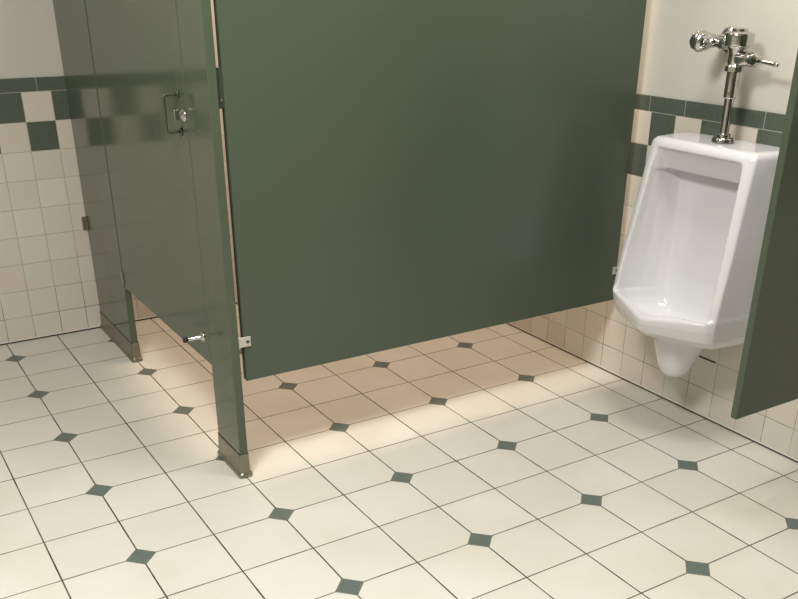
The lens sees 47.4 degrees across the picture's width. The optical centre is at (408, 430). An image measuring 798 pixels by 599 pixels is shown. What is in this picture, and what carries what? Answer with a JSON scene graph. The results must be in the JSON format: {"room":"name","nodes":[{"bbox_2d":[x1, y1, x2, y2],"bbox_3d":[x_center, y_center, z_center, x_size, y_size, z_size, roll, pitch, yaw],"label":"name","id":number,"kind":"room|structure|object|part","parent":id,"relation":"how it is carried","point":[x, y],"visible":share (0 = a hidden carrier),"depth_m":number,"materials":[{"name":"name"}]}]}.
{"room":"public restroom","nodes":[
{"label":"public restroom","id":0,"kind":"room"},
{"bbox_2d":[0,0,218,78],"bbox_3d":[-2.010,-1.453,3.054,4.635,2.600,0.103,-15,31,-29],"label":"wall","id":1,"kind":"structure","parent":0,"point":[29,41],"depth_m":3.40,"materials":[{"name":"paint"}]},
{"bbox_2d":[0,76,237,344],"bbox_3d":[-1.946,-0.739,3.387,4.528,1.026,0.007,-15,31,-29],"label":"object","id":2,"kind":"structure","parent":1,"relation":"attached to","point":[48,288],"depth_m":3.67,"materials":[{"name":"tile"}]},
{"bbox_2d":[0,303,797,598],"bbox_3d":[-0.193,1.024,1.149,4.738,0.100,6.809,-15,31,-29],"label":"floor","id":3,"kind":"structure","parent":0,"point":[499,461],"depth_m":2.76,"materials":[{"name":"tile"}]},
{"bbox_2d":[53,0,142,362],"bbox_3d":[-1.199,-1.175,3.381,0.052,1.820,0.476,-15,31,-29],"label":"pilaster","id":4,"kind":"object","parent":3,"relation":"on","point":[117,317],"visible":0.98,"depth_m":3.46,"materials":[{"name":"paint"}]},
{"bbox_2d":[85,0,211,364],"bbox_3d":[-0.859,-1.030,2.790,0.090,1.486,0.907,-15,31,-29],"label":"door","id":5,"kind":"structure","parent":4,"relation":"attached to","point":[136,48],"depth_m":2.83,"materials":[{"name":"paint"}]},
{"bbox_3d":[-0.650,-0.870,2.490,0.047,0.120,0.022,-15,31,-29],"label":"pull handle","id":6,"kind":"part","parent":5,"relation":"part of","materials":[{"name":"grey metal"}]},
{"bbox_3d":[-0.624,-0.855,2.471,0.027,0.035,0.035,-15,31,-29],"label":"latch knob","id":7,"kind":"part","parent":5,"relation":"part of","materials":[{"name":"silver metal"}]},
{"bbox_2d":[176,0,252,478],"bbox_3d":[-0.542,-0.706,2.453,0.044,1.820,0.199,-15,31,-29],"label":"pilaster","id":8,"kind":"object","parent":3,"relation":"on","point":[194,16],"visible":1,"depth_m":2.49,"materials":[{"name":"paint"}]},
{"bbox_2d":[213,0,646,380],"bbox_3d":[0.149,-0.987,2.704,1.515,1.492,0.031,-15,31,-29],"label":"panel","id":9,"kind":"object","parent":8,"relation":"attached to","point":[400,173],"visible":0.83,"depth_m":2.72,"materials":[{"name":"paint"}]},
{"bbox_2d":[636,0,797,113],"bbox_3d":[1.779,-0.724,1.651,0.103,2.600,6.809,-15,31,-29],"label":"wall","id":10,"kind":"structure","parent":0,"point":[668,68],"depth_m":2.80,"materials":[{"name":"paint"}]},
{"bbox_2d":[506,93,797,462],"bbox_3d":[1.730,-0.005,1.973,0.007,1.026,6.599,-15,31,-29],"label":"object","id":11,"kind":"structure","parent":10,"relation":"attached to","point":[597,334],"depth_m":3.14,"materials":[{"name":"tile"}]},
{"bbox_2d":[613,132,779,376],"bbox_3d":[0.872,-0.518,2.883,0.337,0.754,0.457,-15,31,-29],"label":"urinal","id":12,"kind":"object","parent":10,"relation":"attached to","point":[685,278],"visible":0.94,"depth_m":2.87,"materials":[{"name":"white ceramic"}]},
{"bbox_2d":[689,27,779,143],"bbox_3d":[0.960,-1.012,2.673,0.157,0.317,0.291,-15,31,-29],"label":"valve","id":13,"kind":"object","parent":12,"relation":"attached to","point":[734,41],"visible":1,"depth_m":2.65,"materials":[{"name":"silver metal"}]},
{"bbox_2d":[734,51,760,67],"bbox_3d":[0.975,-1.063,2.603,0.043,0.043,0.068,-15,31,-29],"label":"handle","id":14,"kind":"object","parent":13,"relation":"attached to","point":[742,59],"depth_m":2.59,"materials":[{"name":"silver metal"}]},
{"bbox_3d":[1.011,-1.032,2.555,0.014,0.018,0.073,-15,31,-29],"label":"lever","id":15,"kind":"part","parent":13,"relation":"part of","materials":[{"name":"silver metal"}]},
{"bbox_2d":[731,50,797,419],"bbox_3d":[1.097,-0.626,2.301,0.463,1.226,0.063,-15,31,-29],"label":"screen","id":16,"kind":"object","parent":10,"relation":"attached to","point":[767,378],"visible":1,"depth_m":2.36,"materials":[{"name":"paint"}]}
]}

